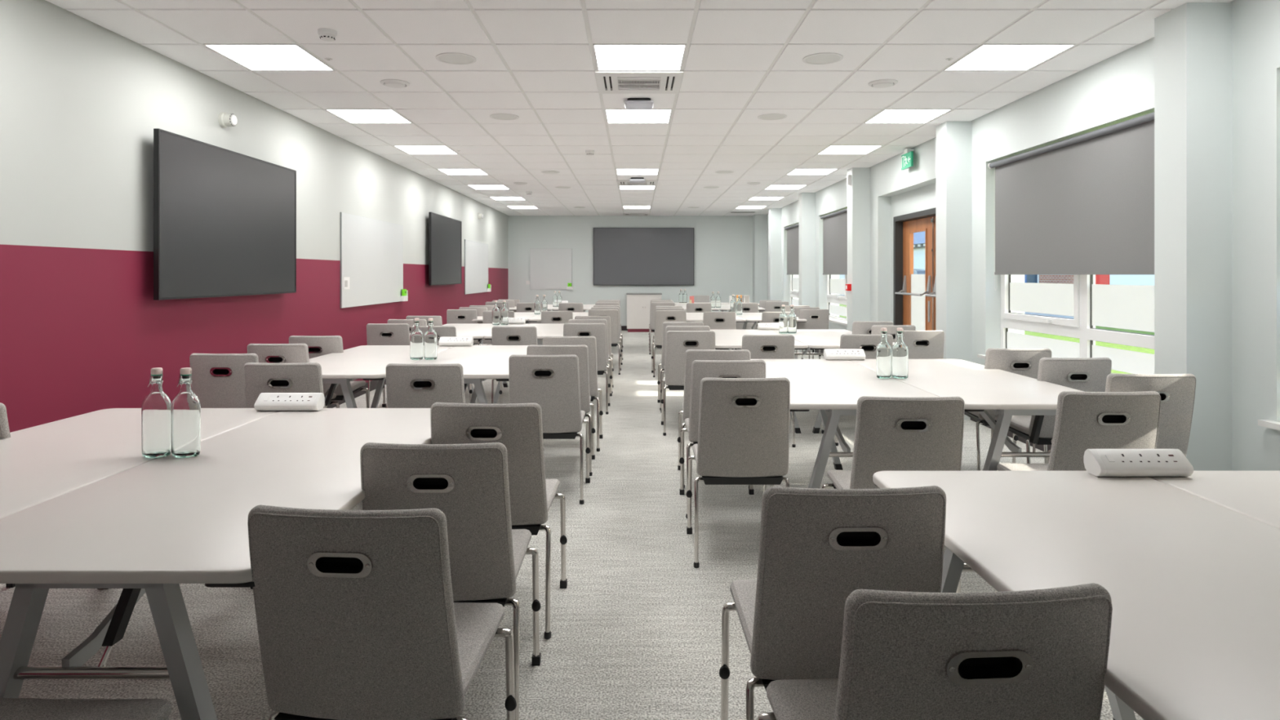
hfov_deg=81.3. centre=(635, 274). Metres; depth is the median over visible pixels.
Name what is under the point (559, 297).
glass bottle
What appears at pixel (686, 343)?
handle hole
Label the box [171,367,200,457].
glass bottle
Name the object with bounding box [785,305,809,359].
chair
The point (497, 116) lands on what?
ceiling speaker
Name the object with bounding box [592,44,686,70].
recessed light
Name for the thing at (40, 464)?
folding table
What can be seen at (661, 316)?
chair
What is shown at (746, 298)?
picture frame
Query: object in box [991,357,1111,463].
chair
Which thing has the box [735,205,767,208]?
recessed light
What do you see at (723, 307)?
folding table
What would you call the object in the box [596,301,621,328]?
chair
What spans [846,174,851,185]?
sensor
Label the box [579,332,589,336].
handle
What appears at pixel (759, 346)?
chair
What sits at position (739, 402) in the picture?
handle hole
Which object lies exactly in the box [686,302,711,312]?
chair
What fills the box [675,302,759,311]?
folding table
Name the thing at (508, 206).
diffuser
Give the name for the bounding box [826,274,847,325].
window
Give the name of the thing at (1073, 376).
handle hole
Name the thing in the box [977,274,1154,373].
window
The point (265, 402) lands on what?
unit
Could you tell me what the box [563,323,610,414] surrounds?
chair
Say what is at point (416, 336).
glass bottle
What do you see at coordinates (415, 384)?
handle
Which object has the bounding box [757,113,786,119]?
ceiling speaker
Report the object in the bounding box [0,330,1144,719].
floor
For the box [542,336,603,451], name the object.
chair
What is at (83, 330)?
wall
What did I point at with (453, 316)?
chair
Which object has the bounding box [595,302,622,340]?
chair
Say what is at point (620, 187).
recessed light
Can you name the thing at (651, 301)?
chair
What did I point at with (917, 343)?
handle hole
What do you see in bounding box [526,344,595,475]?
chair
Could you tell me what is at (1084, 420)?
chair
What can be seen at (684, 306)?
folding table
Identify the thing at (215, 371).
handle
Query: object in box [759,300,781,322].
chair
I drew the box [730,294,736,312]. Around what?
glass bottle
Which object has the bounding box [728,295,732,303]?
carton
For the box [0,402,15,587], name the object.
chair
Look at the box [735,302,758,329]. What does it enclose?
chair
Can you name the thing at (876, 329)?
chair
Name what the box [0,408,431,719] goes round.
folding table
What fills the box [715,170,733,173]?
ceiling speaker
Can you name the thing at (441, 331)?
chair
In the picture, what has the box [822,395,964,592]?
chair
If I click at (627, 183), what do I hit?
grille
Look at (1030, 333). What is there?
lawn
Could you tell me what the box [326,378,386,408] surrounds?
baseboard
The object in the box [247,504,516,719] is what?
chair
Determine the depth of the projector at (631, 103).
5.98 m
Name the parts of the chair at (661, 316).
leg, leg, backrest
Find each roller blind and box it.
[784,223,799,274]
[819,208,847,282]
[987,111,1154,290]
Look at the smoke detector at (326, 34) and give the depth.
4.30 m
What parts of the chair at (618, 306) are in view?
backrest, leg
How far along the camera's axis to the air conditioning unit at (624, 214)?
17.33 m
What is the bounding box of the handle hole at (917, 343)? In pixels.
[915,341,927,345]
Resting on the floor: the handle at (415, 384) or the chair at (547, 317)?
the chair at (547, 317)
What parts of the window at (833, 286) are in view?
sash, sill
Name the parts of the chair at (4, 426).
backrest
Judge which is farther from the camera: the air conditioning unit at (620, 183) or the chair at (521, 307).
the chair at (521, 307)
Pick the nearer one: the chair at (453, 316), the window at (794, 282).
the chair at (453, 316)
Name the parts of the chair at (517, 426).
grip plate, backrest, leg, seat, leg, linking knob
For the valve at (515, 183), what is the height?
0.030 m
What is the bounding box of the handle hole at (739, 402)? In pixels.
[735,398,756,405]
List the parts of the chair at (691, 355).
leg, backrest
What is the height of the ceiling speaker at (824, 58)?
0.006 m
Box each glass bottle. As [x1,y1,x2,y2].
[141,367,171,457]
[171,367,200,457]
[409,318,423,359]
[423,318,437,359]
[492,300,499,324]
[500,300,508,324]
[533,294,540,314]
[541,294,547,311]
[552,291,557,306]
[557,291,561,306]
[679,288,683,302]
[683,288,687,302]
[710,291,715,307]
[715,291,720,307]
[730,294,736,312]
[736,295,742,315]
[778,304,787,333]
[787,304,796,333]
[875,327,891,378]
[891,327,908,378]
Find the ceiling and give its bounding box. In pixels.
[45,0,1234,215]
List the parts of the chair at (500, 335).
leg, leg, grip plate, backrest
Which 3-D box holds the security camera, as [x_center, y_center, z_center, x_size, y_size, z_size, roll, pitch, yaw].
[-3.014,-1.145,5.520,0.092,0.112,0.112,0,0,0]
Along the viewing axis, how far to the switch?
2.18 m
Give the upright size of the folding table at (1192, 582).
0.750 m
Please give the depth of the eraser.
9.65 m
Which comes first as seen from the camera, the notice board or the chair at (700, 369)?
the chair at (700, 369)
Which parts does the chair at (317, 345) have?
grip plate, backrest, seat, leg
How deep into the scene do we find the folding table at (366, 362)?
5.03 m
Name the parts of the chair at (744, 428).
linking knob, leg, seat, leg, backrest, grip plate, leg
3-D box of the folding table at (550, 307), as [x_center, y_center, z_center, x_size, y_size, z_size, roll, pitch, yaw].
[-1.863,0.965,13.860,0.800,0.750,1.820,0,0,0]
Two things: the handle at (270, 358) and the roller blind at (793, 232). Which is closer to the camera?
the handle at (270, 358)
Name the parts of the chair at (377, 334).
leg, leg, grip plate, backrest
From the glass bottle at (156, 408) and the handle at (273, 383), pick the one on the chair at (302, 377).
the handle at (273, 383)
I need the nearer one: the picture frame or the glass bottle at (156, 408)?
the glass bottle at (156, 408)
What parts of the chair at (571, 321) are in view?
backrest, leg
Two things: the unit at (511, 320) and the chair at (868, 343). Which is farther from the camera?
the unit at (511, 320)
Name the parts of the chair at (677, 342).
leg, leg, backrest, grip plate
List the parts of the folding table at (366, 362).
folding arm, leg, leg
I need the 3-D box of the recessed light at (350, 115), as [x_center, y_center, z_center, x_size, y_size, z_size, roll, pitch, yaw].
[-2.375,-1.420,6.680,0.576,0.010,0.576,0,0,0]
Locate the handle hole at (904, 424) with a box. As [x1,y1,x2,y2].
[900,421,926,429]
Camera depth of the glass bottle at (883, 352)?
4.23 m
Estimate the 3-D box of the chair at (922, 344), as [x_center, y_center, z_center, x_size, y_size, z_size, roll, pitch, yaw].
[2.356,0.900,6.422,0.462,0.880,0.579,0,0,0]
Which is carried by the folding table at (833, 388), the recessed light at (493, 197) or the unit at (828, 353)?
the unit at (828, 353)
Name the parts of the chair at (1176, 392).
leg, backrest, grip plate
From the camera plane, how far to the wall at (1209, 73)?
3.97 m
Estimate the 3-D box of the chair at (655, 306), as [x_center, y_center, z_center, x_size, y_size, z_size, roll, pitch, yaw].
[0.491,0.900,11.212,0.462,0.880,0.579,0,0,0]
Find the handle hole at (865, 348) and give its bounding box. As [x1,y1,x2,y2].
[861,346,874,350]
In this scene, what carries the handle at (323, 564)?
on the chair at (358, 618)
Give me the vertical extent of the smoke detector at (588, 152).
0.055 m
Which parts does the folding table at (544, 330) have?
leg, leg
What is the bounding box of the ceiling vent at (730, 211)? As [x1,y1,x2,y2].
[728,211,756,213]
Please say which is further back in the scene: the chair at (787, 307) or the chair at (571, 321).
the chair at (787, 307)
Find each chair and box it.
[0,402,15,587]
[0,697,171,719]
[189,353,258,408]
[243,362,325,408]
[247,343,339,408]
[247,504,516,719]
[288,335,368,408]
[360,442,541,719]
[366,323,409,408]
[385,363,465,408]
[387,319,426,333]
[405,315,442,325]
[411,325,472,400]
[430,402,567,639]
[446,309,481,344]
[458,306,487,323]
[469,305,494,311]
[482,311,514,344]
[485,302,509,311]
[491,326,537,403]
[492,300,515,311]
[497,299,519,311]
[508,354,590,504]
[516,302,541,323]
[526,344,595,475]
[541,311,573,342]
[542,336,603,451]
[558,302,583,311]
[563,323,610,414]
[568,319,612,395]
[574,315,613,393]
[587,309,621,374]
[591,306,622,364]
[593,305,622,359]
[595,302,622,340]
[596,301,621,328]
[598,299,621,325]
[648,299,671,326]
[648,301,673,351]
[648,302,675,354]
[651,310,686,377]
[653,306,682,338]
[653,307,684,370]
[657,321,703,410]
[660,325,710,412]
[660,330,715,435]
[677,349,750,488]
[679,360,766,518]
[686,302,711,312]
[686,377,790,568]
[691,295,709,302]
[702,311,735,349]
[719,485,946,719]
[733,295,743,302]
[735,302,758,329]
[741,334,795,447]
[756,582,1112,719]
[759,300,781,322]
[761,311,790,322]
[764,301,788,311]
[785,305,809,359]
[793,306,819,359]
[795,309,829,359]
[822,333,893,445]
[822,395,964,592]
[852,320,893,334]
[871,324,915,342]
[894,330,944,359]
[964,348,1051,471]
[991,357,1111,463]
[996,391,1160,471]
[1046,373,1195,463]
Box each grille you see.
[438,53,473,63]
[542,171,558,173]
[617,79,660,88]
[626,182,647,184]
[716,171,732,173]
[804,53,839,63]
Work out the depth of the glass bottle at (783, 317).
7.47 m
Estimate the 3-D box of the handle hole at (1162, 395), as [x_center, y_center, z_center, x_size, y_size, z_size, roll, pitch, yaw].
[2.401,0.562,3.455,0.096,0.034,0.025,0,10,2]
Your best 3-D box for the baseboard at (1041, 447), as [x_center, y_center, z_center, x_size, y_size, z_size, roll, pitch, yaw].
[3.098,1.285,9.335,0.015,0.110,16.430,0,0,0]
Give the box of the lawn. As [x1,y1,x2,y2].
[839,303,1154,373]
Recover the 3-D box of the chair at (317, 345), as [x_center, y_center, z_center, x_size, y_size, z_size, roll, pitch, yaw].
[-2.417,0.900,5.876,0.462,0.880,0.579,0,0,0]
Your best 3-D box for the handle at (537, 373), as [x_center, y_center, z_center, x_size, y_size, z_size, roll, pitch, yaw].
[-0.529,0.562,4.269,0.096,0.034,0.025,0,10,1]
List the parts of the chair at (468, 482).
grip plate, backrest, leg, seat, leg, linking knob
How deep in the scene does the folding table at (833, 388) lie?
3.85 m
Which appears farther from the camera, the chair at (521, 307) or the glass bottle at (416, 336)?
the chair at (521, 307)
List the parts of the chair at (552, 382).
grip plate, backrest, leg, seat, leg, linking knob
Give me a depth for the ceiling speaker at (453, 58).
4.87 m
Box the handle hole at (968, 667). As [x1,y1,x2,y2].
[957,656,1022,678]
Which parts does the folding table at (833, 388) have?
leg, leg, folding arm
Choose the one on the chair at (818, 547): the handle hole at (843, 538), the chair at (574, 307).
the handle hole at (843, 538)
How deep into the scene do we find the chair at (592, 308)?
10.54 m
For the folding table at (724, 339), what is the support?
on the floor
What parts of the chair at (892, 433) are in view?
leg, seat, backrest, grip plate, leg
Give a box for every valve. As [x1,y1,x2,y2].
[380,79,409,88]
[513,182,527,185]
[746,182,760,185]
[867,79,897,88]
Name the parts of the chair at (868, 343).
backrest, grip plate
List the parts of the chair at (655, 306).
backrest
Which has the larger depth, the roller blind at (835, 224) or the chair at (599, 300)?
the chair at (599, 300)
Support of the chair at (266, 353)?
on the floor
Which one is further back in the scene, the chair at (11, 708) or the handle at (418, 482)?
the handle at (418, 482)
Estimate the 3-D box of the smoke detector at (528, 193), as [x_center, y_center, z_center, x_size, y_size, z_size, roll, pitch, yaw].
[-1.820,-1.389,12.720,0.104,0.055,0.104,0,0,0]
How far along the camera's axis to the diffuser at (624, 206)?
15.70 m
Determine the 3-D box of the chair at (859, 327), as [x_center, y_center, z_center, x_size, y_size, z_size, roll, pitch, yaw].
[2.355,0.900,7.629,0.462,0.880,0.579,0,0,1]
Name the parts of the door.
keep plate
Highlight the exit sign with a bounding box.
[901,148,914,169]
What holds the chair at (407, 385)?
on the floor
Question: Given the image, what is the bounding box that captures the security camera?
[217,112,237,128]
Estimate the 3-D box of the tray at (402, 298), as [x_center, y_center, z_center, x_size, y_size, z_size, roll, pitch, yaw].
[-3.011,0.275,9.695,0.053,0.140,0.150,0,0,0]
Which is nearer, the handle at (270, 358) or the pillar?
the handle at (270, 358)
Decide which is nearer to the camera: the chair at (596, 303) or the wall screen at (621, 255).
the chair at (596, 303)
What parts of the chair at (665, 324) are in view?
leg, leg, backrest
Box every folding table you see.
[0,408,278,589]
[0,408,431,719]
[309,345,454,408]
[409,323,511,403]
[411,345,528,403]
[471,311,541,344]
[484,323,564,403]
[509,304,555,311]
[528,311,588,321]
[551,304,595,311]
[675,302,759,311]
[675,304,719,311]
[686,312,746,349]
[710,329,808,433]
[715,304,764,311]
[735,312,806,359]
[750,359,937,488]
[771,329,894,433]
[848,359,1084,471]
[872,471,1279,719]
[1148,471,1279,528]
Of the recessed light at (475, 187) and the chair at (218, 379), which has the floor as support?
the chair at (218, 379)
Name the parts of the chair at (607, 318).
backrest, leg, leg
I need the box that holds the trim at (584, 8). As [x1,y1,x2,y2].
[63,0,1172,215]
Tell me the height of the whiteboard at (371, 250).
0.994 m
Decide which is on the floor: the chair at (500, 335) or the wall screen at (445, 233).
the chair at (500, 335)
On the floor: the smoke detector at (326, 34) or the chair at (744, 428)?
the chair at (744, 428)
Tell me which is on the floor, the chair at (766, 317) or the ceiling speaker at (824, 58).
the chair at (766, 317)
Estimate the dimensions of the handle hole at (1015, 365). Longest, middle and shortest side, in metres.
0.096 x 0.034 x 0.025 m
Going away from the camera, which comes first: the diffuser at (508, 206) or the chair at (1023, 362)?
the chair at (1023, 362)
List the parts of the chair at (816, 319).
backrest, grip plate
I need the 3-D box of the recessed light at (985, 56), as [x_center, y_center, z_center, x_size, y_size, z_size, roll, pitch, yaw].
[2.425,-1.420,4.880,0.576,0.010,0.576,0,0,0]
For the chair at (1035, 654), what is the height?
0.880 m
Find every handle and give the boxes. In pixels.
[213,368,229,374]
[268,356,282,361]
[270,380,288,386]
[308,347,319,351]
[315,556,363,573]
[413,381,431,387]
[413,477,448,488]
[470,428,497,437]
[534,370,551,376]
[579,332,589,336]
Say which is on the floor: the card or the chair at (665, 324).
the chair at (665, 324)
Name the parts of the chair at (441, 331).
backrest, leg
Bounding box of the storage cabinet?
[626,293,662,332]
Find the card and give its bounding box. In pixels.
[689,296,693,302]
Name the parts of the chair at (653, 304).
backrest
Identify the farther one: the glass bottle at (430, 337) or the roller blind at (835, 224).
the roller blind at (835, 224)
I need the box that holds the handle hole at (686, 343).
[684,341,697,345]
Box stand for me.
[736,294,742,302]
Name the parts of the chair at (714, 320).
backrest, grip plate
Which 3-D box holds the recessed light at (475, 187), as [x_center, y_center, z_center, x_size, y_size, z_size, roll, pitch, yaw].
[-2.375,-1.420,12.080,0.576,0.010,0.576,0,0,0]
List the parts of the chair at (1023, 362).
seat, leg, leg, backrest, linking knob, grip plate, leg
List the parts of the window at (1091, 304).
sill, sash, handle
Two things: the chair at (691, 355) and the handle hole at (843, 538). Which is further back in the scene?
the chair at (691, 355)
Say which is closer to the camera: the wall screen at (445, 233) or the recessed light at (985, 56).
the recessed light at (985, 56)
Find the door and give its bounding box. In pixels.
[893,207,935,330]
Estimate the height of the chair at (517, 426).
0.880 m
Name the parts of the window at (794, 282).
frame, sash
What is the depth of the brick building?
29.86 m
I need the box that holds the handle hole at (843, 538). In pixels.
[836,531,880,546]
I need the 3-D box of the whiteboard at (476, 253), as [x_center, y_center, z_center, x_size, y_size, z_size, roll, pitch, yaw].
[-3.022,-0.140,14.364,0.075,0.984,2.082,0,0,0]
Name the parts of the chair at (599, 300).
backrest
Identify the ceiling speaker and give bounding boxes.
[435,52,476,64]
[489,113,519,119]
[541,170,559,173]
[555,186,571,188]
[702,186,719,188]
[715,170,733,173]
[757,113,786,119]
[802,52,843,64]
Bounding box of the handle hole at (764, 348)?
[762,346,775,351]
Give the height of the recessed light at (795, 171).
0.010 m
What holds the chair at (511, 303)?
on the floor
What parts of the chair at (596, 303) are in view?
backrest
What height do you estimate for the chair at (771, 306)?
0.880 m
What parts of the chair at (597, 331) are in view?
grip plate, backrest, leg, leg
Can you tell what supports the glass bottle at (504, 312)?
on the folding table at (476, 331)
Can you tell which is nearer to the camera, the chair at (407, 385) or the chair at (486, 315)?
the chair at (407, 385)
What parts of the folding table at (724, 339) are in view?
leg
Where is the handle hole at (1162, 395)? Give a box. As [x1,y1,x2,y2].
[1159,393,1165,399]
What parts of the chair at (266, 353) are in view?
grip plate, backrest, leg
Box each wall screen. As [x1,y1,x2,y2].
[153,128,296,300]
[428,212,462,285]
[593,227,693,284]
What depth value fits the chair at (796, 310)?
10.51 m
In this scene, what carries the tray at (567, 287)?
on the whiteboard at (550, 268)
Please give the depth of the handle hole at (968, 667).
1.09 m
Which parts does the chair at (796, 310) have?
backrest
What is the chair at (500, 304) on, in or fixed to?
on the floor
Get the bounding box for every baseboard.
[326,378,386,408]
[621,325,627,330]
[814,349,1051,451]
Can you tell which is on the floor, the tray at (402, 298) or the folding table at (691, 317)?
the folding table at (691, 317)
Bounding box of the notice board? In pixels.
[1024,274,1026,282]
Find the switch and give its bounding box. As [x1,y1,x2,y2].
[1105,454,1115,462]
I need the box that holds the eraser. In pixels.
[401,288,406,295]
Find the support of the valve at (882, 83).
attached to the ceiling
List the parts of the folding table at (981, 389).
leg, folding arm, strut rod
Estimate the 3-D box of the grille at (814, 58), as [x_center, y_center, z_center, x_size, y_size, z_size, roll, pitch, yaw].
[1.225,-1.415,4.880,0.224,0.003,0.224,0,0,0]
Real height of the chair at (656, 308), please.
0.880 m
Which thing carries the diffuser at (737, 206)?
attached to the recessed light at (739, 206)
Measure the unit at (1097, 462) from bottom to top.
0.074 m
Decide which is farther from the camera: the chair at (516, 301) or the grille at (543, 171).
the chair at (516, 301)
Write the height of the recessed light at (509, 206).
0.010 m
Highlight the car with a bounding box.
[913,268,924,274]
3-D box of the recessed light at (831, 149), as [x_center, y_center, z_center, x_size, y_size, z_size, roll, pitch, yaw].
[2.425,-1.420,8.480,0.576,0.010,0.576,0,0,0]
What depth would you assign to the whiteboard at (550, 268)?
17.88 m
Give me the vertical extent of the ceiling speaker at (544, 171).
0.006 m
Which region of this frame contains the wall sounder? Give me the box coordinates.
[477,213,483,218]
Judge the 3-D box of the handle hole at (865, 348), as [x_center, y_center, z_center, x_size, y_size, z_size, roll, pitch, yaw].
[1.786,0.562,5.744,0.096,0.034,0.025,0,10,1]
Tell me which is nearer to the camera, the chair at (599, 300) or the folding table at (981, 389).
the folding table at (981, 389)
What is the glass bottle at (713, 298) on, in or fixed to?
on the folding table at (684, 306)
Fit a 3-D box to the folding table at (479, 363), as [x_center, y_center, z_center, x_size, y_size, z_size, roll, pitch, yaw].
[-1.090,0.965,5.320,0.800,0.750,1.820,0,0,0]
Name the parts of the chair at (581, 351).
backrest, leg, leg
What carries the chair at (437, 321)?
on the floor
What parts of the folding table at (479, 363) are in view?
leg, leg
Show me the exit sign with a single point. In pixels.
(907, 158)
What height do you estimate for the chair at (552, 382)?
0.880 m
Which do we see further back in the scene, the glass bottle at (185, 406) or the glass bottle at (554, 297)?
the glass bottle at (554, 297)
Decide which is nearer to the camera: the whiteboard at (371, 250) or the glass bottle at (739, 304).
the whiteboard at (371, 250)
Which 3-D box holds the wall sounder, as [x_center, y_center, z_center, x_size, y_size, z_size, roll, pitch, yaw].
[-3.014,-1.140,14.500,0.092,0.112,0.112,0,0,0]
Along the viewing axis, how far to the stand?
15.32 m
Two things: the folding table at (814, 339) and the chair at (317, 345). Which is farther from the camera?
the folding table at (814, 339)
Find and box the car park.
[839,293,1073,318]
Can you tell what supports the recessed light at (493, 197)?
in the ceiling
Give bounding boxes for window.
[790,274,799,305]
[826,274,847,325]
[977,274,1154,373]
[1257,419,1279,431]
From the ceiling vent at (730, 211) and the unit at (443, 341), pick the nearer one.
the unit at (443, 341)
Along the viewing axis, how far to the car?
37.09 m
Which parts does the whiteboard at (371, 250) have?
notice plate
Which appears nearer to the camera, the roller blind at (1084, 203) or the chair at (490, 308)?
the roller blind at (1084, 203)
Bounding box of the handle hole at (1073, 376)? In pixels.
[1070,373,1087,379]
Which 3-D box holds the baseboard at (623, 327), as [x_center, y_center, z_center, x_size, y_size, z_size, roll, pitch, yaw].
[-0.125,1.285,17.892,5.870,0.110,0.015,0,0,0]
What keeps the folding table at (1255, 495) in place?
on the floor
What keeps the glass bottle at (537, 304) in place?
on the folding table at (526, 315)
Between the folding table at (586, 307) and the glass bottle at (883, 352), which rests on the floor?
the folding table at (586, 307)
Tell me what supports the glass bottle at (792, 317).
on the folding table at (814, 339)
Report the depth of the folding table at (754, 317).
10.56 m
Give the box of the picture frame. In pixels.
[743,295,749,302]
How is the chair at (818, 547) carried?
on the floor
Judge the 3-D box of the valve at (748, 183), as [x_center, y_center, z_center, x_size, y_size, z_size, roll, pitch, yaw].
[1.825,-1.401,11.500,0.210,0.030,0.210,0,0,0]
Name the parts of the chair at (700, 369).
linking knob, leg, seat, leg, backrest, grip plate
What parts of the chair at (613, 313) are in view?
backrest, leg, leg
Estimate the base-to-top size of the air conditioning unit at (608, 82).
0.020 m
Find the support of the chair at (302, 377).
on the floor
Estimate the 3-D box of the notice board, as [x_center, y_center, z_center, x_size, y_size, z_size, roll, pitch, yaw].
[15.600,0.590,30.200,0.060,1.700,0.900,0,0,0]
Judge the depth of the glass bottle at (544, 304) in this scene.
11.13 m
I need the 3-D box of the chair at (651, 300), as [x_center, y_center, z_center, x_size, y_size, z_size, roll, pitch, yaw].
[0.475,0.900,13.894,0.462,0.880,0.579,0,0,1]
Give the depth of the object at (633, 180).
10.86 m
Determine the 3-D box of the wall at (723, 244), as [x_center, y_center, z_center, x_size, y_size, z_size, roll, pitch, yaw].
[0.223,-0.160,18.025,6.565,3.000,0.250,0,0,0]
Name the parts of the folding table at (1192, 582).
leg, leg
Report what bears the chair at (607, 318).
on the floor
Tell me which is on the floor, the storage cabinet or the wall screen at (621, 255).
the storage cabinet
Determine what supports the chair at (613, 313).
on the floor
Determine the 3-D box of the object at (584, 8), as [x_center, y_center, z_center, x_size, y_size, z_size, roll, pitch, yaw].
[0.145,-1.520,7.250,6.610,0.193,21.500,0,0,0]
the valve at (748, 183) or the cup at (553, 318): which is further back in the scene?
the valve at (748, 183)
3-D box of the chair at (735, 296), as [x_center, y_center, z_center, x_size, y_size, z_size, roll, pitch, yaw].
[2.303,0.900,16.309,0.462,0.880,0.579,0,0,0]
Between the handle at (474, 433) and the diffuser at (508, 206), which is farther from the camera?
the diffuser at (508, 206)
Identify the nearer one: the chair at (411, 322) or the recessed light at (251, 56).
the recessed light at (251, 56)
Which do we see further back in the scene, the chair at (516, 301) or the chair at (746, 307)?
the chair at (516, 301)
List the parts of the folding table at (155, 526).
leg, folding arm, strut rod, leg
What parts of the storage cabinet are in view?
door, door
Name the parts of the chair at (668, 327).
leg, backrest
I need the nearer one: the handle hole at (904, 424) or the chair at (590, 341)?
the handle hole at (904, 424)
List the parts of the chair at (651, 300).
backrest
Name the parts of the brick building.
pane, red door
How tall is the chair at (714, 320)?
0.880 m
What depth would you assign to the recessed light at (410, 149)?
8.46 m
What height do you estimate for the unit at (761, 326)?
0.074 m
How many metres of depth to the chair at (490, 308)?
11.18 m
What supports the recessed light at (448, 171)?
in the ceiling
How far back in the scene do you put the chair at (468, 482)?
2.04 m
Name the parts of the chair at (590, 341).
backrest, leg, leg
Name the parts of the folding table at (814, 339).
folding arm, leg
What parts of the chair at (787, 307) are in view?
backrest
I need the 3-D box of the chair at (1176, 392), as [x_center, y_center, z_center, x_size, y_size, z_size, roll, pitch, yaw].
[2.410,0.900,3.720,0.462,0.880,0.579,0,0,2]
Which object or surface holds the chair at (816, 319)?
on the floor
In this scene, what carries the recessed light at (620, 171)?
in the ceiling
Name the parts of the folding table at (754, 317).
leg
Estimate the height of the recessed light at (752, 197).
0.010 m
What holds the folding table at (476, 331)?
on the floor
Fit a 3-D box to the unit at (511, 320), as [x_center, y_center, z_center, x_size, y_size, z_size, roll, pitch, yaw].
[-1.460,0.553,8.934,0.270,0.074,0.088,0,0,0]
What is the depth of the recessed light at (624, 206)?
15.60 m
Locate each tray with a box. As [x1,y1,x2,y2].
[400,290,408,301]
[566,286,573,289]
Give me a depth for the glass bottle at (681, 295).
15.57 m
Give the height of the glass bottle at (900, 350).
0.287 m
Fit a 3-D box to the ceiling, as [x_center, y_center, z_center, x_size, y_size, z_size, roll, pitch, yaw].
[0.022,-1.419,7.250,6.140,0.007,21.275,0,0,0]
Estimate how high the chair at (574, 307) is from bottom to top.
0.880 m
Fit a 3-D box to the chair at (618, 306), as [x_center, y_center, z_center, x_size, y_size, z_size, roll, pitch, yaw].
[-0.431,0.900,11.451,0.462,0.880,0.579,0,0,1]
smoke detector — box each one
[317,27,337,41]
[525,191,532,195]
[585,149,594,155]
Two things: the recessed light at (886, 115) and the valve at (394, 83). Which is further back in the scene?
the recessed light at (886, 115)
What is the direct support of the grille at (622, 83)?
attached to the air conditioning unit at (608, 82)
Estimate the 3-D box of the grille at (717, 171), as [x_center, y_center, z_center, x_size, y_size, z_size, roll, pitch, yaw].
[1.225,-1.415,10.280,0.224,0.003,0.224,0,0,0]
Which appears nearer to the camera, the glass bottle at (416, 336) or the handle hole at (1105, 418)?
the handle hole at (1105, 418)
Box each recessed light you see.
[203,44,334,70]
[324,108,412,123]
[393,145,457,154]
[437,168,488,174]
[468,185,510,189]
[489,196,525,199]
[506,205,537,208]
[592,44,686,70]
[604,108,671,123]
[616,168,658,174]
[619,186,654,189]
[622,205,650,208]
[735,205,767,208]
[748,196,784,199]
[764,184,806,189]
[786,168,837,174]
[817,145,882,154]
[864,108,951,123]
[943,44,1075,70]
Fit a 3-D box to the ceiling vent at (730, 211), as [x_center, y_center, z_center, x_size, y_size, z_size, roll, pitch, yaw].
[2.425,-1.413,16.880,0.600,0.007,0.300,0,0,0]
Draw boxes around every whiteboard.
[340,212,408,308]
[464,239,491,294]
[529,248,573,289]
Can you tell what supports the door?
in the wall at (1209, 73)
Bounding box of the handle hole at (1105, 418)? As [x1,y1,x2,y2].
[1102,414,1126,422]
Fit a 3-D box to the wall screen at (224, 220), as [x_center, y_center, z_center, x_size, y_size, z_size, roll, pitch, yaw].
[-3.010,-0.375,5.565,0.100,1.065,1.875,0,0,0]
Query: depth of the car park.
26.82 m
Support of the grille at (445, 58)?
attached to the ceiling speaker at (453, 58)
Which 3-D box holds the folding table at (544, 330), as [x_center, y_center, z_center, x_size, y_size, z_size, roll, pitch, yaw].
[-1.070,0.965,8.080,0.800,0.750,1.820,0,0,0]
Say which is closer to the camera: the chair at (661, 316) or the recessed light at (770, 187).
the chair at (661, 316)
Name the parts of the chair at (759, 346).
backrest, grip plate, leg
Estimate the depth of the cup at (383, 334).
7.03 m
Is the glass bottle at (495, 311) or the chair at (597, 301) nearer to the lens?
the glass bottle at (495, 311)
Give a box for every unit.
[253,392,324,411]
[438,337,473,346]
[508,317,525,324]
[594,70,684,93]
[616,179,657,186]
[622,213,649,215]
[757,322,778,329]
[823,348,865,359]
[1083,448,1193,476]
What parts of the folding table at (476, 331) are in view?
leg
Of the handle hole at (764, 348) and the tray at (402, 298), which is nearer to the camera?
the handle hole at (764, 348)
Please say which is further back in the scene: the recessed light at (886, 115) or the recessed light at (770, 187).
the recessed light at (770, 187)
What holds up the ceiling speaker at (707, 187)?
attached to the ceiling
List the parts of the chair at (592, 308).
backrest, leg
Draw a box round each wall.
[0,0,508,432]
[508,215,752,325]
[767,0,1279,471]
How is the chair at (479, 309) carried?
on the floor
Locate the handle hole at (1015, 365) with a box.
[1013,363,1028,368]
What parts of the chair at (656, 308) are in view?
backrest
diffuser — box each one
[508,206,536,208]
[623,206,649,208]
[737,206,764,208]
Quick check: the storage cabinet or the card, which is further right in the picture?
the card
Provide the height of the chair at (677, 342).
0.880 m
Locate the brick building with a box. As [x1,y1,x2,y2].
[839,231,1154,285]
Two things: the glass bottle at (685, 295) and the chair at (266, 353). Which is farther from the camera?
the glass bottle at (685, 295)
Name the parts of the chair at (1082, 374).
leg, seat, leg, backrest, grip plate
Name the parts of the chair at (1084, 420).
seat, backrest, grip plate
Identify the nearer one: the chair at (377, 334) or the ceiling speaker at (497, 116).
the ceiling speaker at (497, 116)
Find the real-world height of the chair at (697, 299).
0.880 m
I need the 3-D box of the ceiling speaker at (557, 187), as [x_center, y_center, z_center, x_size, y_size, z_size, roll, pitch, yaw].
[-1.175,-1.414,12.080,0.260,0.006,0.260,0,0,0]
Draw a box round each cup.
[382,333,391,336]
[508,336,519,340]
[552,317,559,320]

